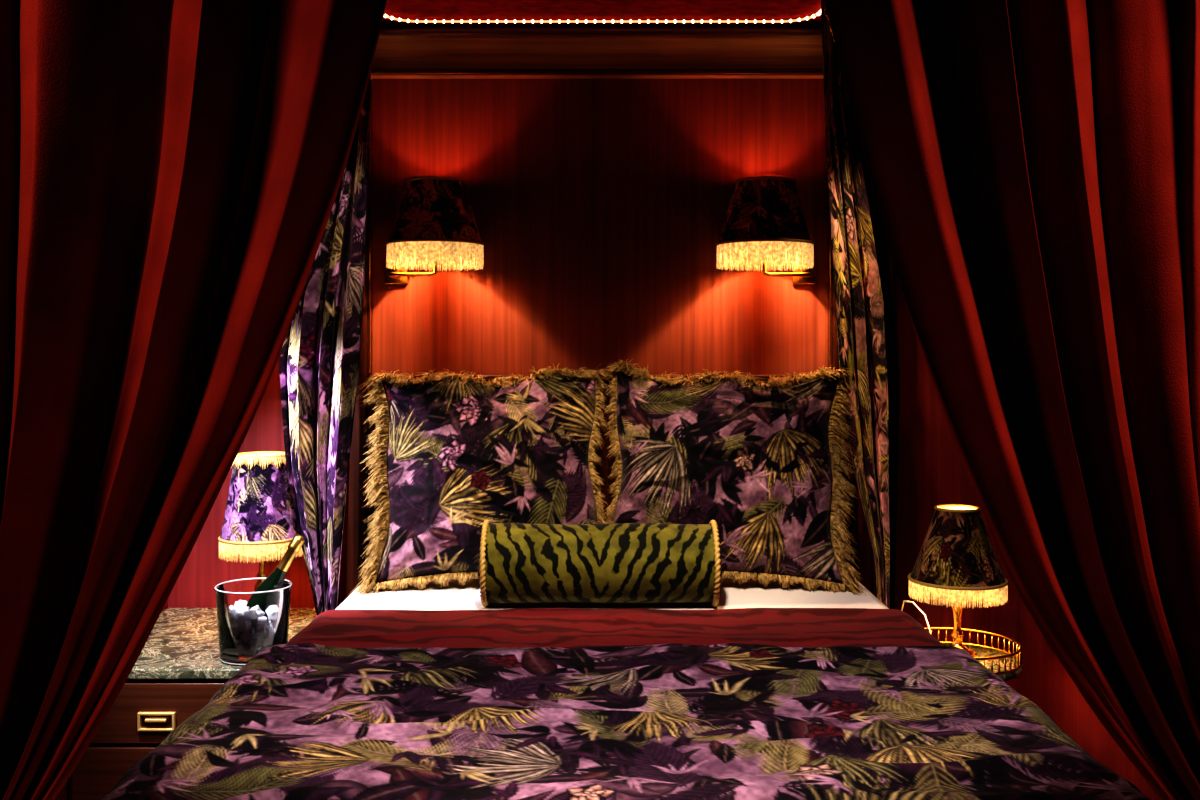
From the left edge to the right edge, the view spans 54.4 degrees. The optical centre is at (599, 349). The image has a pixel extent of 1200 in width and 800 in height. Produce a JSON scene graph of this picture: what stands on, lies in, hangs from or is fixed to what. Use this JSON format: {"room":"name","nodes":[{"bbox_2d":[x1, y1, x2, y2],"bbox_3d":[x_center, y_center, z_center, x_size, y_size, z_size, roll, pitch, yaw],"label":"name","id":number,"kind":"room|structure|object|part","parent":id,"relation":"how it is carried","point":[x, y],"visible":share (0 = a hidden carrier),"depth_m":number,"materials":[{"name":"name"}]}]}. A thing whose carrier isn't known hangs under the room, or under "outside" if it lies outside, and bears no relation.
{"room":"hotel bedroom","nodes":[
{"label":"hotel bedroom","id":0,"kind":"room"},
{"bbox_2d":[55,599,167,799],"bbox_3d":[-1.550,0.115,1.375,0.100,2.470,5.350,0,0,0],"label":"wall","id":1,"kind":"structure","parent":0,"point":[63,794],"depth_m":3.27,"materials":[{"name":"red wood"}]},
{"bbox_3d":[-0.020,-1.100,1.500,2.940,0.024,0.024,0,0,0],"label":"curtain rod","id":2,"kind":"object","parent":1,"relation":"attached to","visible":0},
{"bbox_2d":[0,0,386,799],"bbox_3d":[-0.765,0.125,1.507,1.266,2.410,0.213,0,0,-4],"label":"velvet curtain","id":3,"kind":"object","parent":2,"relation":"hanging from","point":[172,171],"visible":1,"depth_m":1.50,"materials":[{"name":"red fabric"}]},
{"bbox_2d":[825,0,1199,799],"bbox_3d":[0.777,0.125,1.495,1.251,2.410,0.214,0,0,-3],"label":"velvet curtain","id":4,"kind":"object","parent":2,"relation":"hanging from","point":[1032,167],"visible":1,"depth_m":1.49,"materials":[{"name":"red fabric"}]},
{"bbox_2d":[168,27,1020,693],"bbox_3d":[-0.020,0.115,4.100,3.160,2.470,0.100,0,0,0],"label":"wall","id":5,"kind":"structure","parent":0,"point":[931,470],"depth_m":4.05,"materials":[{"name":"red paint"}]},
{"bbox_2d":[384,176,483,284],"bbox_3d":[-0.561,-0.393,3.860,0.358,0.335,0.326,0,0,0],"label":"wall sconce","id":6,"kind":"object","parent":5,"relation":"attached to","point":[435,225],"visible":1,"depth_m":3.75,"materials":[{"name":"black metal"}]},
{"bbox_3d":[-0.700,-0.270,4.010,0.080,0.090,0.020,0,0,0],"label":"wall plate","id":7,"kind":"part","parent":6,"relation":"part of","materials":[{"name":"gold metal"}]},
{"bbox_3d":[-0.623,-0.296,3.921,0.169,0.107,0.137,0,0,0],"label":"arm","id":8,"kind":"part","parent":6,"relation":"part of","materials":[{"name":"gold metal"}]},
{"bbox_3d":[-0.545,-0.555,3.860,0.208,0.010,0.208,0,0,0],"label":"trim","id":9,"kind":"part","parent":6,"relation":"part of","materials":[{"name":"black fabric"}]},
{"bbox_3d":[-0.545,-0.350,3.860,0.323,0.010,0.323,0,0,0],"label":"trim","id":10,"kind":"part","parent":6,"relation":"part of","materials":[{"name":"gold metal"}]},
{"bbox_3d":[-0.545,-0.453,3.860,0.312,0.205,0.312,0,0,0],"label":"lamp shade","id":11,"kind":"part","parent":6,"relation":"part of","materials":[{"name":"fabric"}]},
{"bbox_2d":[372,79,827,374],"bbox_3d":[0.000,-0.400,4.032,1.570,1.100,0.025,0,0,0],"label":"wall panel","id":12,"kind":"object","parent":5,"relation":"attached to","point":[599,206],"depth_m":4.02,"materials":[{"name":"red wood"}]},
{"bbox_2d":[716,176,815,284],"bbox_3d":[0.561,-0.393,3.860,0.358,0.335,0.326,0,0,0],"label":"wall sconce","id":13,"kind":"object","parent":5,"relation":"attached to","point":[765,221],"visible":1,"depth_m":3.75,"materials":[{"name":"velvet fabric"},{"name":"brass"},{"name":"gold fringe"}]},
{"bbox_3d":[0.545,-0.453,3.860,0.312,0.205,0.312,0,0,0],"label":"lamp shade","id":14,"kind":"part","parent":13,"relation":"part of","materials":[{"name":"fabric"}]},
{"bbox_3d":[0.545,-0.555,3.860,0.208,0.010,0.208,0,0,0],"label":"trim","id":15,"kind":"part","parent":13,"relation":"part of","materials":[{"name":"black fabric"}]},
{"bbox_3d":[0.545,-0.350,3.860,0.323,0.010,0.323,0,0,0],"label":"trim","id":16,"kind":"part","parent":13,"relation":"part of","materials":[{"name":"gold metal"}]},
{"bbox_3d":[0.623,-0.296,3.921,0.169,0.107,0.137,0,0,0],"label":"arm","id":17,"kind":"part","parent":13,"relation":"part of","materials":[{"name":"gold metal"}]},
{"bbox_3d":[0.700,-0.270,4.010,0.080,0.090,0.020,0,0,0],"label":"wall plate","id":18,"kind":"part","parent":13,"relation":"part of","materials":[{"name":"gold metal"}]},
{"bbox_2d":[381,0,821,26],"bbox_3d":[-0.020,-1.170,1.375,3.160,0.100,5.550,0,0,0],"label":"bed canopy","id":19,"kind":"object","parent":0,"point":[403,9],"depth_m":3.87,"materials":[{"name":"fabric"}]},
{"bbox_2d":[279,72,370,615],"bbox_3d":[-0.827,-0.120,3.550,0.294,1.940,0.107,0,0,0],"label":"curtain","id":20,"kind":"object","parent":19,"relation":"hanging from","point":[319,365],"visible":0.65,"depth_m":3.55,"materials":[{"name":"fabric"}]},
{"bbox_2d":[338,460,349,605],"bbox_3d":[-0.839,-0.095,3.803,0.082,1.990,0.078,0,0,-13],"label":"curtain","id":21,"kind":"object","parent":19,"relation":"hanging from","point":[342,593],"visible":0.02,"depth_m":3.80,"materials":[{"name":"fabric"}]},
{"bbox_2d":[383,10,820,23],"bbox_3d":[0.000,-1.108,3.018,1.470,0.015,1.850,0,0,0],"label":"led light strip","id":22,"kind":"object","parent":19,"relation":"attached to","point":[452,21],"visible":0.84,"depth_m":3.93,"materials":[{"name":"white"}]},
{"bbox_2d":[821,0,889,608],"bbox_3d":[0.787,-0.120,3.589,0.213,1.940,0.128,0,0,0],"label":"curtain","id":23,"kind":"object","parent":19,"relation":"hanging from","point":[859,303],"visible":0.82,"depth_m":3.60,"materials":[{"name":"fabric"}]},
{"bbox_2d":[859,144,899,608],"bbox_3d":[0.904,-0.095,3.799,0.148,1.990,0.086,0,0,0],"label":"curtain","id":24,"kind":"object","parent":19,"relation":"hanging from","point":[885,264],"visible":0.2,"depth_m":3.80,"materials":[{"name":"fabric"}]},
{"bbox_2d":[1021,598,1160,799],"bbox_3d":[1.510,0.115,1.375,0.100,2.470,5.350,0,0,0],"label":"wall","id":25,"kind":"structure","parent":0,"point":[1045,681],"depth_m":3.67,"materials":[{"name":"red paint"}]},
{"bbox_3d":[-0.020,1.400,1.375,3.160,0.100,5.550,0,0,0],"label":"floor","id":26,"kind":"structure","parent":0,"visible":0},
{"bbox_2d":[69,608,315,799],"bbox_3d":[-1.173,1.120,3.636,0.645,0.460,0.797,0,0,0],"label":"nightstand","id":27,"kind":"object","parent":26,"relation":"on","point":[179,668],"visible":0.35,"depth_m":3.25,"materials":[{"name":"brown wood"}]},
{"bbox_3d":[-1.175,1.195,3.265,0.600,0.170,0.020,0,0,0],"label":"drawer","id":28,"kind":"part","parent":27,"relation":"part of","materials":[{"name":"brown wood"}]},
{"bbox_3d":[-1.283,1.035,3.249,0.008,0.040,0.013,0,0,0],"label":"pull frame","id":29,"kind":"part","parent":27,"relation":"part of","materials":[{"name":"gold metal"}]},
{"bbox_3d":[-1.235,1.057,3.249,0.104,0.008,0.013,0,0,0],"label":"pull frame","id":30,"kind":"part","parent":27,"relation":"part of","materials":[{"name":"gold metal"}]},
{"bbox_3d":[-1.235,1.013,3.249,0.104,0.008,0.013,0,0,0],"label":"pull frame","id":31,"kind":"part","parent":27,"relation":"part of","materials":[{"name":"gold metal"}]},
{"bbox_2d":[142,716,171,726],"bbox_3d":[-1.235,1.036,3.252,0.080,0.030,0.007,0,0,0],"label":"handle","id":32,"kind":"object","parent":27,"relation":"on","point":[147,721],"depth_m":3.25,"materials":[{"name":"gold metal"}]},
{"bbox_3d":[-1.175,1.015,3.265,0.600,0.170,0.020,0,0,0],"label":"drawer","id":33,"kind":"part","parent":27,"relation":"part of","materials":[{"name":"brown wood"}]},
{"bbox_3d":[-1.187,1.035,3.249,0.008,0.040,0.013,0,0,0],"label":"pull frame","id":34,"kind":"part","parent":27,"relation":"part of","materials":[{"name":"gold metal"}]},
{"bbox_2d":[214,577,292,665],"bbox_3d":[-1.000,0.783,3.370,0.218,0.212,0.218,0,0,0],"label":"ice bucket","id":35,"kind":"object","parent":27,"relation":"on","point":[239,642],"visible":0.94,"depth_m":3.31,"materials":[{"name":"clear glass"}]},
{"bbox_2d":[246,534,304,626],"bbox_3d":[-0.962,0.697,3.378,0.209,0.322,0.079,0,0,-6],"label":"champagne bottle","id":36,"kind":"object","parent":35,"relation":"in","point":[275,580],"visible":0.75,"depth_m":3.36,"materials":[{"name":"green glass"}]},
{"bbox_3d":[-0.962,0.709,3.378,0.078,0.300,0.078,29,-3,0],"label":"glass","id":37,"kind":"part","parent":36,"relation":"part of","materials":[{"name":"black"}]},
{"bbox_2d":[218,451,302,591],"bbox_3d":[-1.095,0.613,3.780,0.272,0.555,0.272,0,0,4],"label":"table lamp","id":38,"kind":"object","parent":27,"relation":"on","point":[260,517],"visible":0.75,"depth_m":3.69,"materials":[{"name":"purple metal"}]},
{"bbox_3d":[-1.095,0.605,3.780,0.273,0.010,0.273,0,0,0],"label":"trim","id":39,"kind":"part","parent":38,"relation":"part of","materials":[{"name":"gold metal"}]},
{"bbox_3d":[-1.095,0.472,3.780,0.262,0.265,0.262,0,0,0],"label":"lamp shade","id":40,"kind":"part","parent":38,"relation":"part of","materials":[{"name":"fabric"}]},
{"bbox_3d":[-1.095,0.340,3.780,0.182,0.010,0.182,0,0,0],"label":"trim","id":41,"kind":"part","parent":38,"relation":"part of","materials":[{"name":"gold metal"}]},
{"bbox_3d":[-1.095,0.740,3.780,0.124,0.300,0.124,0,0,0],"label":"stem","id":42,"kind":"part","parent":38,"relation":"part of","materials":[{"name":"gold metal"}]},
{"bbox_2d":[347,29,852,596],"bbox_3d":[0.000,0.130,3.998,1.740,2.440,0.095,0,0,0],"label":"canopy frame","id":43,"kind":"object","parent":26,"relation":"on","point":[399,53],"visible":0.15,"depth_m":3.96,"materials":[{"name":"brown wood"}]},
{"bbox_3d":[-0.828,0.207,3.980,0.065,2.285,0.060,0,0,0],"label":"post","id":44,"kind":"part","parent":43,"relation":"part of","materials":[{"name":"brown wood"}]},
{"bbox_3d":[0.000,-0.945,3.970,1.740,0.020,0.040,0,0,0],"label":"beam moulding","id":45,"kind":"part","parent":43,"relation":"part of","materials":[{"name":"brown wood"}]},
{"bbox_3d":[0.000,-1.080,3.973,1.740,0.020,0.035,0,0,0],"label":"beam moulding","id":46,"kind":"part","parent":43,"relation":"part of","materials":[{"name":"brown wood"}]},
{"bbox_3d":[0.828,0.207,3.980,0.065,2.285,0.060,0,0,0],"label":"post","id":47,"kind":"part","parent":43,"relation":"part of","materials":[{"name":"brown wood"}]},
{"bbox_2d":[335,375,888,609],"bbox_3d":[0.022,0.718,2.925,1.615,1.265,2.170,0,0,0],"label":"double bed","id":48,"kind":"object","parent":26,"relation":"on","point":[749,594],"visible":0.06,"depth_m":3.37,"materials":[{"name":"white fabric"}]},
{"bbox_2d":[351,363,613,595],"bbox_3d":[-0.349,0.394,3.585,0.808,0.707,0.329,0,0,-7],"label":"cushion","id":49,"kind":"object","parent":48,"relation":"on","point":[454,454],"visible":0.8,"depth_m":3.50,"materials":[{"name":"fabric"}]},
{"bbox_3d":[0.000,0.703,3.980,1.570,1.195,0.040,0,0,0],"label":"headboard","id":50,"kind":"part","parent":48,"relation":"part of","materials":[{"name":"purple fabric"}]},
{"bbox_2d":[478,520,721,606],"bbox_3d":[0.000,0.596,3.265,0.678,0.240,0.241,0,0,0],"label":"bolster cushion","id":51,"kind":"object","parent":48,"relation":"on","point":[518,562],"visible":1,"depth_m":3.17,"materials":[{"name":"fabric"}]},
{"bbox_3d":[-0.318,0.596,3.265,0.018,0.240,0.241,0,0,0],"label":"cord","id":52,"kind":"part","parent":51,"relation":"part of","materials":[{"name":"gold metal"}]},
{"bbox_3d":[0.318,0.596,3.265,0.018,0.240,0.241,0,0,0],"label":"cord","id":53,"kind":"part","parent":51,"relation":"part of","materials":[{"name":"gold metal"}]},
{"bbox_3d":[0.035,0.860,2.885,1.590,0.290,2.090,0,0,0],"label":"mattress","id":54,"kind":"part","parent":48,"relation":"part of","materials":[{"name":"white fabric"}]},
{"bbox_2d":[287,608,943,647],"bbox_3d":[0.035,0.847,2.885,1.714,0.320,0.570,0,0,0],"label":"bedspread","id":55,"kind":"object","parent":48,"relation":"on","point":[527,627],"visible":0.61,"depth_m":2.93,"materials":[{"name":"red fabric"}]},
{"bbox_2d":[102,643,1150,799],"bbox_3d":[0.035,1.027,2.190,1.724,0.759,0.980,0,0,0],"label":"duvet","id":56,"kind":"object","parent":48,"relation":"on","point":[297,721],"visible":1,"depth_m":2.04,"materials":[{"name":"fabric"}]},
{"bbox_2d":[604,359,868,595],"bbox_3d":[0.404,0.409,3.580,0.816,0.764,0.330,0,0,6],"label":"cushion","id":57,"kind":"object","parent":48,"relation":"on","point":[759,460],"visible":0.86,"depth_m":3.50,"materials":[{"name":"fabric"}]},
{"bbox_2d":[924,627,1023,680],"bbox_3d":[1.045,1.102,3.420,0.370,0.496,0.370,0,0,0],"label":"side table","id":58,"kind":"object","parent":26,"relation":"on","point":[1007,665],"visible":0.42,"depth_m":3.43,"materials":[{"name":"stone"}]},
{"bbox_2d":[901,600,930,633],"bbox_3d":[0.938,0.849,3.516,0.036,0.203,0.270,0,0,-10],"label":"cable","id":59,"kind":"object","parent":58,"relation":"on","point":[904,601],"visible":0.31,"depth_m":3.45,"materials":[{"name":"white plastic"}]},
{"bbox_2d":[908,504,1008,656],"bbox_3d":[1.060,0.685,3.460,0.286,0.440,0.286,0,0,-4],"label":"table lamp","id":60,"kind":"object","parent":58,"relation":"on","point":[957,559],"visible":1,"depth_m":3.38,"materials":[{"name":"floral velvet fabric"},{"name":"brass"},{"name":"gold fringe"}]},
{"bbox_3d":[1.060,0.470,3.460,0.135,0.010,0.135,0,0,0],"label":"trim","id":61,"kind":"part","parent":60,"relation":"part of","materials":[{"name":"gold metal"}]},
{"bbox_3d":[1.060,0.575,3.460,0.276,0.210,0.276,0,0,0],"label":"lamp shade","id":62,"kind":"part","parent":60,"relation":"part of","materials":[{"name":"multicoloured fabric"}]},
{"bbox_3d":[1.060,0.680,3.460,0.287,0.010,0.287,0,0,0],"label":"trim","id":63,"kind":"part","parent":60,"relation":"part of","materials":[{"name":"gold metal"}]},
{"bbox_3d":[1.060,0.785,3.460,0.104,0.240,0.104,0,0,0],"label":"stem","id":64,"kind":"part","parent":60,"relation":"part of","materials":[{"name":"gold metal"}]},
{"bbox_3d":[1.045,0.858,3.420,0.364,0.008,0.364,0,0,0],"label":"gallery rail","id":65,"kind":"part","parent":58,"relation":"part of","materials":[{"name":"gold metal"}]},
{"bbox_3d":[1.045,0.902,3.420,0.364,0.008,0.364,0,0,0],"label":"gallery rail","id":66,"kind":"part","parent":58,"relation":"part of","materials":[{"name":"gold metal"}]}
]}

